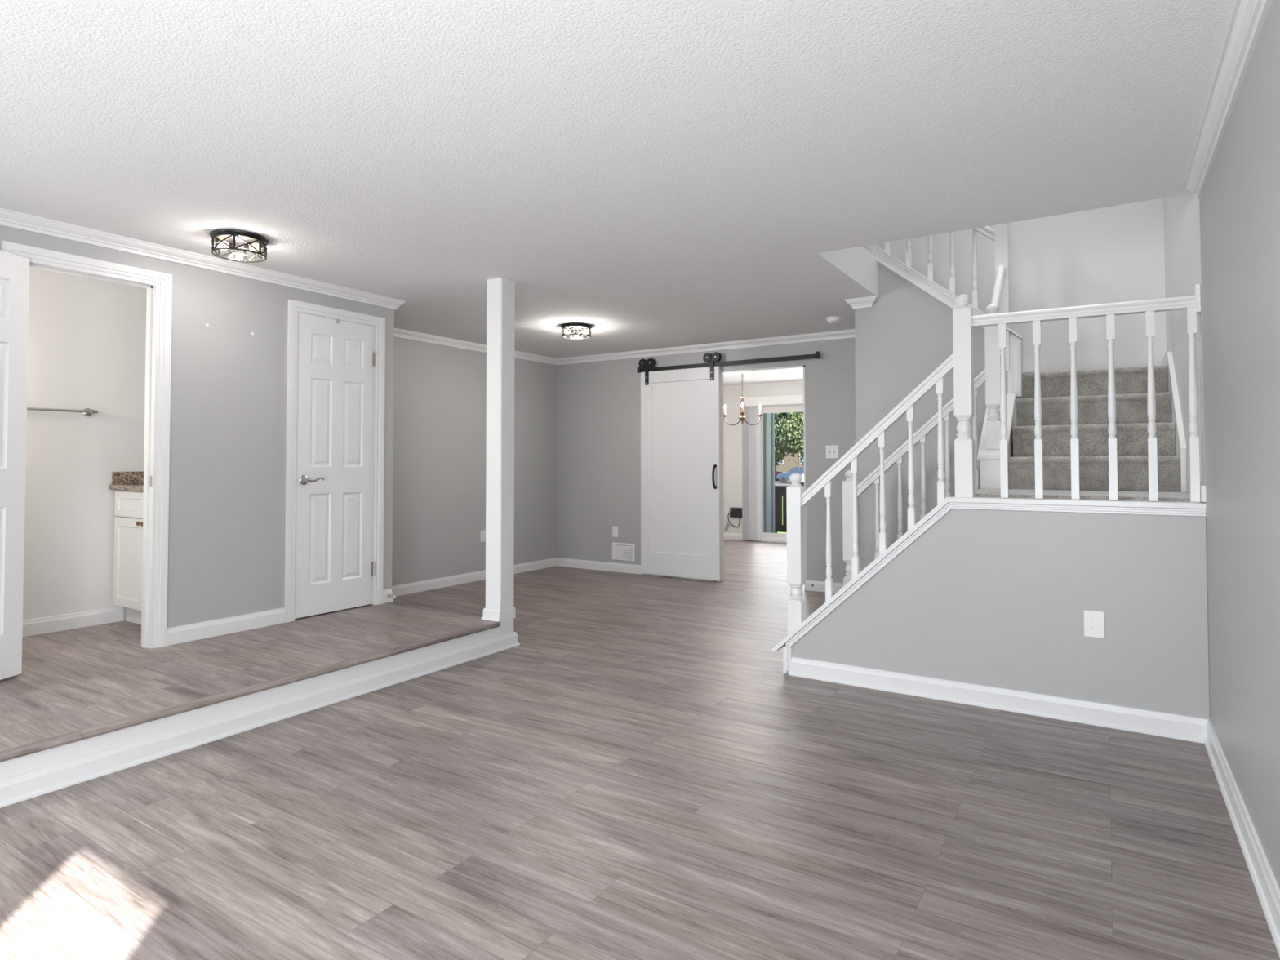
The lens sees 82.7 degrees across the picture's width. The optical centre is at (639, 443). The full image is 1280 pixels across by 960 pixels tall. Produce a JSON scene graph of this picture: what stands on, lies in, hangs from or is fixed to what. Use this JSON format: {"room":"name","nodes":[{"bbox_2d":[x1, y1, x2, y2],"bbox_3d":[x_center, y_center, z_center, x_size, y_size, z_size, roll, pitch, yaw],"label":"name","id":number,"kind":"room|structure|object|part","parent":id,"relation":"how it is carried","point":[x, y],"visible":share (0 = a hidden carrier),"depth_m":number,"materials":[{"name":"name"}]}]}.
{"room":"empty living room","nodes":[
{"label":"empty living room","id":0,"kind":"room"},
{"bbox_2d":[22,266,146,620],"bbox_3d":[-3.428,0.013,4.090,0.960,2.257,2.400,-1,-2,33],"label":"wall","id":1,"kind":"structure","parent":0,"point":[86,348],"depth_m":4.58,"materials":[{"name":"white paint"}]},
{"bbox_2d":[26,407,97,416],"bbox_3d":[-3.635,-0.209,4.365,0.080,0.052,0.630,-1,-2,33],"label":"towel bar","id":2,"kind":"object","parent":1,"relation":"attached to","point":[86,411],"visible":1,"depth_m":4.49,"materials":[{"name":"silver metal"}]},
{"bbox_3d":[-3.482,-0.203,4.605,0.080,0.052,0.051,-1,-2,33],"label":"post","id":3,"kind":"part","parent":2,"relation":"part of","materials":[{"name":"silver metal"}]},
{"bbox_2d":[22,606,124,636],"bbox_3d":[-3.853,1.093,4.051,0.014,0.096,1.720,-1,-2,33],"label":"baseboard","id":4,"kind":"structure","parent":1,"relation":"attached to","point":[32,627],"depth_m":4.53,"materials":[{"name":"white wood"}]},
{"bbox_2d":[111,471,143,484],"bbox_3d":[-2.940,0.202,4.746,0.829,0.123,0.558,-1,-2,33],"label":"backsplash","id":5,"kind":"structure","parent":1,"relation":"attached to","point":[117,477],"depth_m":4.79,"materials":[{"name":"stone"}]},
{"bbox_2d":[0,225,394,628],"bbox_3d":[-4.256,0.070,2.689,1.070,2.440,7.250,-1,-2,33],"label":"wall","id":6,"kind":"structure","parent":0,"point":[227,522],"depth_m":4.43,"materials":[{"name":"grey paint"}]},
{"bbox_2d":[1,240,172,648],"bbox_3d":[-2.935,0.079,3.851,0.130,2.112,0.760,-1,-2,33],"label":"door frame","id":7,"kind":"structure","parent":6,"relation":"in","point":[158,285],"depth_m":4.09,"materials":[{"name":"white wood"}]},
{"bbox_2d":[0,249,30,679],"bbox_3d":[-3.055,0.094,3.272,0.035,2.030,0.612,0,-1,6],"label":"bathroom door","id":8,"kind":"structure","parent":7,"relation":"attached to","point":[14,268],"depth_m":3.50,"materials":[{"name":"white wood"}]},
{"bbox_3d":[-2.749,0.209,4.090,0.026,0.060,0.002,-1,-2,33],"label":"strike plate","id":9,"kind":"part","parent":7,"relation":"part of","materials":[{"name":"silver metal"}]},
{"bbox_2d":[0,208,405,310],"bbox_3d":[-3.962,-1.118,2.596,0.560,0.068,7.260,-1,-2,33],"label":"crown molding","id":10,"kind":"structure","parent":6,"relation":"attached to","point":[8,218],"depth_m":4.17,"materials":[{"name":"white wood"}]},
{"bbox_2d":[166,607,285,645],"bbox_3d":[-2.493,1.101,4.416,0.014,0.096,0.708,-1,-2,33],"label":"baseboard","id":11,"kind":"structure","parent":6,"relation":"attached to","point":[197,631],"depth_m":4.38,"materials":[{"name":"white wood"}]},
{"bbox_2d":[284,299,385,622],"bbox_3d":[-2.128,0.113,5.076,0.169,2.105,0.752,-1,-2,33],"label":"door","id":12,"kind":"structure","parent":6,"relation":"in","point":[335,472],"depth_m":5.04,"materials":[{"name":"white wood"}]},
{"bbox_3d":[-2.223,0.239,4.835,0.046,0.066,0.066,-1,-2,33],"label":"handle","id":13,"kind":"part","parent":12,"relation":"part of","materials":[{"name":"silver metal"}]},
{"bbox_3d":[-2.171,0.239,4.869,0.022,0.034,0.126,-1,-2,33],"label":"lever","id":14,"kind":"part","parent":12,"relation":"part of","materials":[{"name":"silver metal"}]},
{"bbox_2d":[382,588,393,603],"bbox_3d":[-1.909,1.136,5.421,0.114,0.116,0.108,-1,-2,33],"label":"baseboard","id":15,"kind":"structure","parent":6,"relation":"attached to","point":[385,592],"depth_m":5.38,"materials":[{"name":"white wood"}]},
{"bbox_2d":[0,603,499,751],"bbox_3d":[-3.788,1.190,2.345,2.258,0.183,7.220,-1,-2,33],"label":"floor","id":16,"kind":"structure","parent":0,"point":[68,681],"depth_m":3.77,"materials":[{"name":"laminate"}]},
{"bbox_2d":[108,471,143,624],"bbox_3d":[-2.944,0.649,4.727,0.829,1.017,0.576,-1,-2,33],"label":"bathroom vanity","id":17,"kind":"object","parent":16,"relation":"on","point":[129,498],"visible":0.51,"depth_m":4.64,"materials":[{"name":"white wood"}]},
{"bbox_2d":[108,484,143,490],"bbox_3d":[-2.944,0.278,4.736,0.829,0.030,0.576,-1,-2,33],"label":"countertop","id":18,"kind":"structure","parent":17,"relation":"on","point":[119,486],"depth_m":4.59,"materials":[{"name":"stone"}]},
{"bbox_3d":[-3.236,0.753,4.614,0.399,0.566,0.019,-1,-2,33],"label":"door","id":19,"kind":"part","parent":17,"relation":"part of","materials":[{"name":"white wood"}]},
{"bbox_3d":[-3.236,0.383,4.623,0.401,0.160,0.019,-1,-2,33],"label":"drawer","id":20,"kind":"part","parent":17,"relation":"part of","materials":[{"name":"white wood"}]},
{"bbox_2d":[0,622,499,762],"bbox_3d":[-2.838,1.094,1.722,0.060,0.028,7.090,-1,-2,33],"label":"step nosing","id":21,"kind":"structure","parent":16,"relation":"attached to","point":[25,749],"depth_m":3.20,"materials":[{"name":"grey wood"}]},
{"bbox_2d":[0,625,519,808],"bbox_3d":[-2.840,1.190,1.836,0.184,0.157,7.284,-1,-2,33],"label":"step riser","id":22,"kind":"structure","parent":16,"relation":"attached to","point":[32,775],"depth_m":3.22,"materials":[{"name":"white wood"}]},
{"bbox_2d":[385,601,483,618],"bbox_3d":[-1.433,1.178,5.109,1.019,0.028,0.060,-1,-2,33],"label":"step nosing","id":23,"kind":"structure","parent":16,"relation":"attached to","point":[390,602],"depth_m":5.09,"materials":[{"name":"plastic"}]},
{"bbox_2d":[391,336,556,586],"bbox_3d":[-1.854,0.185,7.366,0.120,2.440,3.220,-1,-2,33],"label":"wall","id":24,"kind":"structure","parent":0,"point":[439,446],"depth_m":7.28,"materials":[{"name":"grey paint"}]},
{"bbox_2d":[480,529,485,542],"bbox_3d":[-1.633,0.958,7.574,0.007,0.120,0.075,-1,-2,33],"label":"power outlet","id":25,"kind":"object","parent":24,"relation":"attached to","point":[482,535],"visible":1,"depth_m":7.57,"materials":[{"name":"white plastic"}]},
{"bbox_2d":[0,0,1235,385],"bbox_3d":[-0.258,-1.254,4.273,6.200,0.280,14.270,-1,-2,33],"label":"ceiling","id":26,"kind":"structure","parent":0,"point":[646,174],"depth_m":2.73,"materials":[{"name":"white paint"}]},
{"bbox_2d":[208,229,269,262],"bbox_3d":[-2.170,-1.069,3.942,0.286,0.102,0.286,-1,-2,33],"label":"ceiling lamp","id":27,"kind":"object","parent":26,"relation":"attached to","point":[233,239],"visible":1,"depth_m":3.90,"materials":[{"name":"brown metal"}]},
{"bbox_2d":[217,240,236,250],"bbox_3d":[-2.229,-1.069,3.925,0.080,0.056,0.084,-1,-2,33],"label":"bulb","id":28,"kind":"object","parent":27,"relation":"attached to","point":[230,242],"depth_m":3.91,"materials":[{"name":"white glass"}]},
{"bbox_2d":[242,242,258,252],"bbox_3d":[-2.110,-1.068,3.958,0.080,0.056,0.084,-1,-2,33],"label":"bulb","id":29,"kind":"object","parent":27,"relation":"attached to","point":[255,245],"depth_m":3.94,"materials":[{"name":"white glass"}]},
{"bbox_2d":[560,322,592,339],"bbox_3d":[-0.569,-1.006,6.502,0.286,0.102,0.286,-1,-2,33],"label":"ceiling lamp","id":30,"kind":"object","parent":26,"relation":"attached to","point":[584,329],"visible":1,"depth_m":6.44,"materials":[{"name":"glass"}]},
{"bbox_2d":[564,328,574,333],"bbox_3d":[-0.630,-1.006,6.498,0.086,0.056,0.076,-1,-2,33],"label":"bulb","id":31,"kind":"object","parent":30,"relation":"attached to","point":[572,329],"depth_m":6.49,"materials":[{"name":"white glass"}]},
{"bbox_2d":[577,328,587,334],"bbox_3d":[-0.507,-1.006,6.505,0.086,0.056,0.076,-1,-2,33],"label":"bulb","id":32,"kind":"object","parent":30,"relation":"attached to","point":[579,330],"depth_m":6.49,"materials":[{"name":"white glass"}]},
{"bbox_2d":[723,373,762,425],"bbox_3d":[1.209,-0.615,8.962,0.462,0.765,0.499,-1,-2,33],"label":"chandelier","id":33,"kind":"object","parent":26,"relation":"hanging from","point":[742,418],"visible":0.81,"depth_m":8.93,"materials":[{"name":"brown metal"}]},
{"bbox_3d":[1.153,-0.288,9.020,0.242,0.115,0.013,-1,-2,38],"label":"arm","id":34,"kind":"part","parent":33,"relation":"part of","materials":[{"name":"grey metal"}]},
{"bbox_3d":[1.260,-0.415,8.939,0.104,0.345,0.104,-1,-2,33],"label":"stem","id":35,"kind":"part","parent":33,"relation":"part of","materials":[{"name":"brown metal"}]},
{"bbox_3d":[1.385,-0.289,8.987,0.242,0.115,0.013,1,-2,-22],"label":"arm","id":36,"kind":"part","parent":33,"relation":"part of","materials":[{"name":"grey metal"}]},
{"bbox_2d":[826,316,841,324],"bbox_3d":[1.639,-1.045,6.160,0.128,0.045,0.128,-1,-2,33],"label":"smoke detector","id":37,"kind":"object","parent":26,"relation":"attached to","point":[832,320],"visible":1,"depth_m":6.12,"materials":[{"name":"white plastic"}]},
{"bbox_2d":[0,538,1279,959],"bbox_3d":[-0.256,1.376,4.208,6.200,0.100,14.270,-1,-2,33],"label":"floor","id":38,"kind":"structure","parent":0,"point":[642,775],"depth_m":2.46,"materials":[{"name":"laminate"}]},
{"bbox_2d":[481,277,515,635],"bbox_3d":[-0.941,0.122,4.856,0.155,2.440,0.160,-1,-2,33],"label":"column","id":39,"kind":"structure","parent":38,"relation":"on","point":[500,291],"depth_m":4.80,"materials":[{"name":"white wood"}]},
{"bbox_2d":[555,337,855,583],"bbox_3d":[0.714,0.189,7.587,4.170,2.440,0.120,-1,-2,33],"label":"wall","id":40,"kind":"structure","parent":0,"point":[598,444],"depth_m":8.07,"materials":[{"name":"grey paint"}]},
{"bbox_2d":[391,557,713,595],"bbox_3d":[-0.958,1.340,6.705,2.070,0.096,3.120,-1,-2,33],"label":"baseboard","id":41,"kind":"structure","parent":40,"relation":"attached to","point":[420,586],"depth_m":7.95,"materials":[{"name":"white wood"}]},
{"bbox_2d":[612,526,617,537],"bbox_3d":[-0.277,0.979,8.127,0.075,0.118,0.007,-1,-2,33],"label":"power outlet","id":42,"kind":"object","parent":40,"relation":"attached to","point":[615,529],"visible":1,"depth_m":8.12,"materials":[{"name":"white plastic"}]},
{"bbox_2d":[612,542,634,561],"bbox_3d":[-0.187,1.195,8.060,0.296,0.188,0.013,-1,-2,33],"label":"air vent","id":43,"kind":"object","parent":40,"relation":"in","point":[620,551],"visible":1,"depth_m":8.06,"materials":[{"name":"white plastic"}]},
{"bbox_2d":[394,328,854,364],"bbox_3d":[-0.189,-1.029,6.271,3.899,0.068,3.120,-1,-2,33],"label":"crown molding","id":44,"kind":"structure","parent":40,"relation":"attached to","point":[401,333],"depth_m":7.40,"materials":[{"name":"white wood"}]},
{"bbox_2d":[636,351,819,580],"bbox_3d":[0.835,0.220,7.372,2.036,2.322,0.112,-1,-2,33],"label":"barn door","id":45,"kind":"structure","parent":40,"relation":"in","point":[681,408],"depth_m":7.62,"materials":[{"name":"white wood"}]},
{"bbox_3d":[0.754,0.332,7.386,0.034,0.251,0.054,-1,-2,33],"label":"handle","id":46,"kind":"part","parent":45,"relation":"part of","materials":[{"name":"black metal"}]},
{"bbox_3d":[0.842,-0.824,7.411,2.036,0.067,0.082,-1,-2,33],"label":"barn door rail","id":47,"kind":"part","parent":45,"relation":"part of","materials":[{"name":"black metal"}]},
{"bbox_2d":[716,364,806,590],"bbox_3d":[1.219,0.326,7.261,0.948,2.150,0.128,-1,-2,33],"label":"door frame","id":48,"kind":"structure","parent":40,"relation":"attached to","point":[793,367],"depth_m":7.48,"materials":[{"name":"white wood"}]},
{"bbox_2d":[806,580,843,593],"bbox_3d":[1.935,1.338,6.699,0.829,0.096,0.014,-1,-2,33],"label":"baseboard","id":49,"kind":"structure","parent":40,"relation":"attached to","point":[819,586],"depth_m":6.84,"materials":[{"name":"white wood"}]},
{"bbox_2d":[826,444,838,457],"bbox_3d":[1.799,0.073,6.817,0.120,0.122,0.014,-1,-2,33],"label":"light switch","id":50,"kind":"object","parent":40,"relation":"attached to","point":[832,451],"visible":1,"depth_m":6.82,"materials":[{"name":"white plastic"}]},
{"bbox_2d":[723,380,803,540],"bbox_3d":[2.586,0.215,8.687,6.200,2.440,3.750,-1,-2,33],"label":"wall","id":51,"kind":"structure","parent":0,"point":[732,434],"depth_m":11.46,"materials":[{"name":"white paint"}]},
{"bbox_2d":[724,522,728,530],"bbox_3d":[1.375,1.306,11.499,0.075,0.124,0.030,-1,-2,33],"label":"power adapter","id":52,"kind":"object","parent":51,"relation":"attached to","point":[727,523],"visible":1,"depth_m":11.48,"materials":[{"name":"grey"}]},
{"bbox_2d":[726,507,729,515],"bbox_3d":[1.398,1.067,11.505,0.070,0.115,0.007,-1,-2,33],"label":"power outlet","id":53,"kind":"object","parent":51,"relation":"attached to","point":[727,508],"visible":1,"depth_m":11.51,"materials":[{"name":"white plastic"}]},
{"bbox_2d":[727,507,742,527],"bbox_3d":[1.493,1.155,11.416,0.266,0.311,0.052,-1,-2,33],"label":"wall box","id":54,"kind":"object","parent":51,"relation":"attached to","point":[734,512],"visible":1,"depth_m":11.38,"materials":[{"name":"black plastic"}]},
{"bbox_2d":[724,533,745,540],"bbox_3d":[1.333,1.459,11.533,0.730,0.096,0.014,-1,-2,33],"label":"baseboard","id":55,"kind":"structure","parent":51,"relation":"attached to","point":[726,535],"depth_m":11.44,"materials":[{"name":"white wood"}]},
{"bbox_2d":[742,405,760,540],"bbox_3d":[2.467,0.407,10.764,2.043,2.120,0.085,-1,-2,33],"label":"vertical blinds","id":56,"kind":"object","parent":51,"relation":"attached to","point":[751,434],"visible":0.92,"depth_m":11.21,"materials":[{"name":"white plastic"}]},
{"bbox_2d":[743,394,803,406],"bbox_3d":[2.484,-0.668,10.789,2.010,0.140,0.114,-1,-2,33],"label":"window valance","id":57,"kind":"object","parent":51,"relation":"attached to","point":[795,398],"visible":0.4,"depth_m":11.01,"materials":[{"name":"white fabric"}]},
{"bbox_2d":[746,405,803,542],"bbox_3d":[2.522,0.460,10.874,1.970,2.060,0.105,-1,-2,33],"label":"door","id":58,"kind":"structure","parent":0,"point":[765,536],"depth_m":11.18,"materials":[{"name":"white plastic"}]},
{"bbox_2d":[854,262,1008,572],"bbox_3d":[2.077,-0.005,5.217,1.026,2.707,0.100,-1,-2,33],"label":"wall","id":59,"kind":"structure","parent":0,"point":[907,332],"depth_m":5.29,"materials":[{"name":"grey paint"}]},
{"bbox_2d":[862,244,1023,397],"bbox_3d":[2.130,-0.938,5.193,1.065,1.251,0.122,-1,-2,33],"label":"stringer","id":60,"kind":"object","parent":59,"relation":"attached to","point":[1015,380],"visible":0.78,"depth_m":5.12,"materials":[{"name":"white wood"}]},
{"bbox_2d":[884,222,1010,371],"bbox_3d":[1.991,-1.308,4.991,0.918,1.642,0.551,-1,-2,33],"label":"stair railing","id":61,"kind":"object","parent":60,"relation":"on","point":[1000,235],"visible":0.43,"depth_m":4.95,"materials":[{"name":"white wood"}]},
{"bbox_3d":[2.084,-1.754,5.222,0.838,0.738,0.058,-1,-2,33],"label":"handrail","id":62,"kind":"part","parent":61,"relation":"part of","materials":[{"name":"white wood"}]},
{"bbox_3d":[2.328,-1.011,4.731,0.050,0.406,0.488,-1,-2,33],"label":"handrail","id":63,"kind":"part","parent":61,"relation":"part of","materials":[{"name":"white wood"}]},
{"bbox_3d":[2.471,-1.161,4.960,0.080,1.345,0.080,-1,-2,33],"label":"newel post","id":64,"kind":"part","parent":61,"relation":"part of","materials":[{"name":"white wood"}]},
{"bbox_3d":[2.540,-0.535,4.928,0.080,0.433,0.110,-1,-2,33],"label":"panel","id":65,"kind":"part","parent":60,"relation":"part of","materials":[{"name":"white wood"}]},
{"bbox_2d":[786,502,1209,719],"bbox_3d":[1.690,0.806,3.737,1.934,1.012,0.110,-1,-2,33],"label":"wall","id":66,"kind":"structure","parent":0,"point":[997,598],"depth_m":3.51,"materials":[{"name":"grey paint"}]},
{"bbox_2d":[771,496,1205,673],"bbox_3d":[1.654,0.794,3.757,2.017,1.038,0.152,-1,-2,33],"label":"trim","id":67,"kind":"structure","parent":66,"relation":"attached to","point":[1032,504],"depth_m":3.67,"materials":[{"name":"white wood"}]},
{"bbox_2d":[786,293,975,635],"bbox_3d":[1.295,0.214,4.004,0.996,1.971,0.084,-1,-2,33],"label":"stair railing","id":68,"kind":"object","parent":67,"relation":"on","point":[962,361],"visible":1,"depth_m":3.90,"materials":[{"name":"white wood"}]},
{"bbox_3d":[0.911,0.688,4.238,0.084,1.034,0.084,-1,-2,33],"label":"newel post","id":69,"kind":"part","parent":68,"relation":"part of","materials":[{"name":"white wood"}]},
{"bbox_3d":[1.295,-0.057,4.011,0.831,0.830,0.058,-1,-2,33],"label":"handrail","id":70,"kind":"part","parent":68,"relation":"part of","materials":[{"name":"white wood"}]},
{"bbox_3d":[1.679,-0.252,3.770,0.084,1.053,0.084,-1,-2,33],"label":"newel post","id":71,"kind":"part","parent":68,"relation":"part of","materials":[{"name":"white wood"}]},
{"bbox_2d":[970,284,1200,502],"bbox_3d":[2.110,-0.220,3.494,0.939,0.972,0.064,-1,-2,33],"label":"landing railing","id":72,"kind":"object","parent":67,"relation":"on","point":[1192,304],"visible":1,"depth_m":3.43,"materials":[{"name":"white wood"}]},
{"bbox_3d":[2.102,-0.635,3.509,0.922,0.061,0.058,-1,-2,33],"label":"handrail","id":73,"kind":"part","parent":72,"relation":"part of","materials":[{"name":"white wood"}]},
{"bbox_2d":[1084,609,1104,638],"bbox_3d":[2.119,0.841,3.393,0.081,0.122,0.007,-1,-2,33],"label":"power outlet","id":74,"kind":"object","parent":66,"relation":"attached to","point":[1094,621],"visible":1,"depth_m":3.39,"materials":[{"name":"white plastic"}]},
{"bbox_2d":[1089,616,1097,622],"bbox_3d":[2.118,0.820,3.392,0.033,0.028,0.002,-1,-2,33],"label":"socket","id":75,"kind":"object","parent":74,"relation":"attached to","point":[1092,619],"depth_m":3.39,"materials":[{"name":"grey plastic"}]},
{"bbox_2d":[1089,625,1098,631],"bbox_3d":[2.118,0.860,3.391,0.033,0.028,0.002,-1,-2,33],"label":"socket","id":76,"kind":"object","parent":74,"relation":"attached to","point":[1092,628],"depth_m":3.39,"materials":[{"name":"grey plastic"}]},
{"bbox_2d":[873,198,1166,372],"bbox_3d":[2.214,-1.181,6.033,3.669,5.100,0.100,-1,-2,33],"label":"wall","id":77,"kind":"structure","parent":0,"point":[1114,254],"depth_m":5.35,"materials":[{"name":"white paint"}]},
{"bbox_2d":[875,240,894,257],"bbox_3d":[2.048,-2.365,6.100,0.150,2.030,0.015,-1,-2,33],"label":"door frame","id":78,"kind":"structure","parent":77,"relation":"attached to","point":[892,243],"depth_m":6.04,"materials":[{"name":"white wood"}]},
{"bbox_2d":[975,488,1201,502],"bbox_3d":[2.324,0.320,3.882,1.008,0.120,0.793,-1,-2,33],"label":"floor","id":79,"kind":"structure","parent":0,"point":[1013,493],"depth_m":3.70,"materials":[{"name":"carpet"}]},
{"bbox_2d":[977,351,1186,492],"bbox_3d":[2.860,-0.148,4.750,1.035,0.898,1.315,-1,-2,33],"label":"carpeted stairs","id":80,"kind":"structure","parent":79,"relation":"on","point":[1131,422],"depth_m":4.45,"materials":[{"name":"carpet"}]},
{"bbox_3d":[2.701,-0.110,5.197,0.050,0.805,0.733,-1,-2,33],"label":"panel","id":81,"kind":"part","parent":80,"relation":"part of","materials":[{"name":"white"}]},
{"bbox_3d":[3.158,-0.275,4.284,0.028,0.634,0.842,-1,-2,33],"label":"skirt molding","id":82,"kind":"part","parent":80,"relation":"part of","materials":[{"name":"white wood"}]},
{"bbox_2d":[1163,0,1279,889],"bbox_3d":[1.734,-1.283,1.950,0.120,5.100,7.500,-1,-2,33],"label":"wall","id":83,"kind":"structure","parent":0,"point":[1239,201],"depth_m":2.31,"materials":[{"name":"grey paint"}]},
{"bbox_2d":[788,656,1279,957],"bbox_3d":[0.265,1.206,1.475,1.914,0.102,5.220,-1,-2,33],"label":"baseboard","id":84,"kind":"structure","parent":83,"relation":"attached to","point":[1194,729],"depth_m":3.37,"materials":[{"name":"white wood"}]},
{"bbox_2d":[1200,484,1205,502],"bbox_3d":[2.492,0.219,3.223,0.014,0.070,0.118,-1,-2,33],"label":"trim","id":85,"kind":"structure","parent":83,"relation":"attached to","point":[1202,488],"depth_m":3.17,"materials":[{"name":"white"}]},
{"bbox_2d":[1183,0,1272,198],"bbox_3d":[1.029,-1.161,1.012,0.060,0.068,5.165,-1,-2,33],"label":"crown molding","id":86,"kind":"structure","parent":83,"relation":"attached to","point":[1248,17],"depth_m":2.27,"materials":[{"name":"white wood"}]},
{"bbox_3d":[3.201,1.702,11.562,4.100,0.210,1.797,-1,-2,33],"label":"floor","id":87,"kind":"structure","parent":0,"visible":0},
{"bbox_2d":[774,485,789,533],"bbox_3d":[3.840,1.472,12.102,3.600,1.495,0.185,-1,-2,33],"label":"deck railing","id":88,"kind":"object","parent":87,"relation":"on","point":[780,491],"visible":0.06,"depth_m":12.90,"materials":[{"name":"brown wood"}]},
{"bbox_3d":[3.838,0.832,12.098,3.580,0.135,0.040,-1,-2,33],"label":"rail","id":89,"kind":"part","parent":88,"relation":"part of","materials":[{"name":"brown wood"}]},
{"bbox_3d":[3.832,0.745,12.110,3.600,0.040,0.160,-1,-2,33],"label":"rail","id":90,"kind":"part","parent":88,"relation":"part of","materials":[{"name":"brown wood"}]},
{"bbox_3d":[1.792,0.837,4.734,0.900,1.000,0.100,-1,-2,33],"label":"wall","id":91,"kind":"structure","parent":0,"visible":0},
{"bbox_2d":[842,304,1000,586],"bbox_3d":[1.817,0.157,4.740,0.979,2.040,0.088,-1,-2,33],"label":"stair railing","id":92,"kind":"object","parent":91,"relation":"on","point":[991,375],"visible":0.79,"depth_m":4.68,"materials":[{"name":"white wood"}]},
{"bbox_3d":[1.442,0.681,4.967,0.088,1.005,0.088,-1,-2,33],"label":"newel post","id":93,"kind":"part","parent":92,"relation":"part of","materials":[{"name":"white wood"}]},
{"bbox_3d":[1.819,-0.055,4.745,0.807,0.819,0.058,-1,-2,33],"label":"handrail","id":94,"kind":"part","parent":92,"relation":"part of","materials":[{"name":"white wood"}]},
{"bbox_3d":[2.194,-0.419,4.514,0.084,0.900,0.084,-1,-2,33],"label":"newel post","id":95,"kind":"part","parent":92,"relation":"part of","materials":[{"name":"white wood"}]},
{"bbox_3d":[2.026,0.149,5.992,0.100,2.439,1.157,-1,-2,33],"label":"wall","id":96,"kind":"structure","parent":0,"visible":0},
{"bbox_2d":[844,295,876,310],"bbox_3d":[1.909,-1.042,5.823,0.239,0.068,1.017,-1,-2,33],"label":"crown molding","id":97,"kind":"structure","parent":96,"relation":"attached to","point":[862,302],"depth_m":5.42,"materials":[{"name":"white wood"}]},
{"label":"outside","id":98,"kind":"structure","parent":0,"visible":0},
{"bbox_3d":[52.425,4.433,100.523,140.000,0.120,74.000,-1,-2,33],"label":"ground","id":99,"kind":"structure","parent":98,"visible":0},
{"bbox_2d":[774,412,801,471],"bbox_3d":[15.559,-2.561,83.902,10.730,13.145,10.773,-1,-2,33],"label":"tree","id":100,"kind":"object","parent":99,"relation":"on","point":[780,435],"visible":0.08,"depth_m":82.20,"materials":[{"name":"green plant"}]},
{"bbox_2d":[776,452,804,472],"bbox_3d":[35.688,0.386,133.876,29.000,9.700,9.200,-1,-2,33],"label":"house","id":101,"kind":"structure","parent":99,"relation":"on","point":[787,465],"depth_m":134.34,"materials":[{"name":"brick"}]},
{"bbox_2d":[776,416,804,465],"bbox_3d":[24.836,-4.339,101.312,16.817,17.554,18.440,-1,-2,33],"label":"tree","id":102,"kind":"object","parent":99,"relation":"on","point":[801,459],"visible":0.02,"depth_m":100.14,"materials":[{"name":"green plant"}]},
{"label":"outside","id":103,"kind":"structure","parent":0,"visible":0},
{"bbox_2d":[777,495,786,533],"bbox_3d":[7.353,2.715,30.016,100.000,0.100,37.400,-1,-2,33],"label":"lawn","id":104,"kind":"structure","parent":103,"point":[782,495],"depth_m":26.35,"materials":[{"name":"green plant"}]},
{"bbox_2d":[763,413,774,533],"bbox_3d":[1.746,0.311,11.706,0.730,3.800,0.425,-1,-2,33],"label":"wall","id":105,"kind":"structure","parent":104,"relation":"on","point":[768,418],"depth_m":11.48,"materials":[{"name":"grey paint"}]},
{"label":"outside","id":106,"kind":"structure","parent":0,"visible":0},
{"bbox_2d":[774,479,800,485],"bbox_3d":[24.962,3.385,57.561,140.000,0.110,28.000,-1,-2,33],"label":"parking lot","id":107,"kind":"structure","parent":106,"point":[779,482],"depth_m":64.36,"materials":[{"name":"grey asphalt"}]},
{"bbox_2d":[774,471,782,480],"bbox_3d":[12.492,3.030,74.447,4.517,1.470,1.760,-1,-2,23],"label":"parked car","id":108,"kind":"object","parent":107,"relation":"on","point":[776,473],"visible":0.23,"depth_m":73.04,"materials":[{"name":"red"}]},
{"bbox_2d":[777,412,803,466],"bbox_3d":[15.106,0.112,68.696,3.837,7.035,3.908,0,-1,-2],"label":"tree","id":109,"kind":"object","parent":107,"relation":"on","point":[795,445],"visible":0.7,"depth_m":68.18,"materials":[{"name":"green plant"}]},
{"bbox_2d":[777,466,804,483],"bbox_3d":[14.339,2.777,64.371,1.760,1.470,4.517,1,-2,-35],"label":"parked car","id":110,"kind":"object","parent":107,"relation":"on","point":[784,477],"visible":0.27,"depth_m":64.50,"materials":[{"name":"blue metal"}]},
{"bbox_2d":[800,471,804,486],"bbox_3d":[13.908,2.621,58.108,1.760,1.470,4.517,0,-2,18],"label":"parked car","id":111,"kind":"object","parent":107,"relation":"on","point":[802,474],"visible":0.16,"depth_m":56.49,"materials":[{"name":"grey metal"}]}
]}

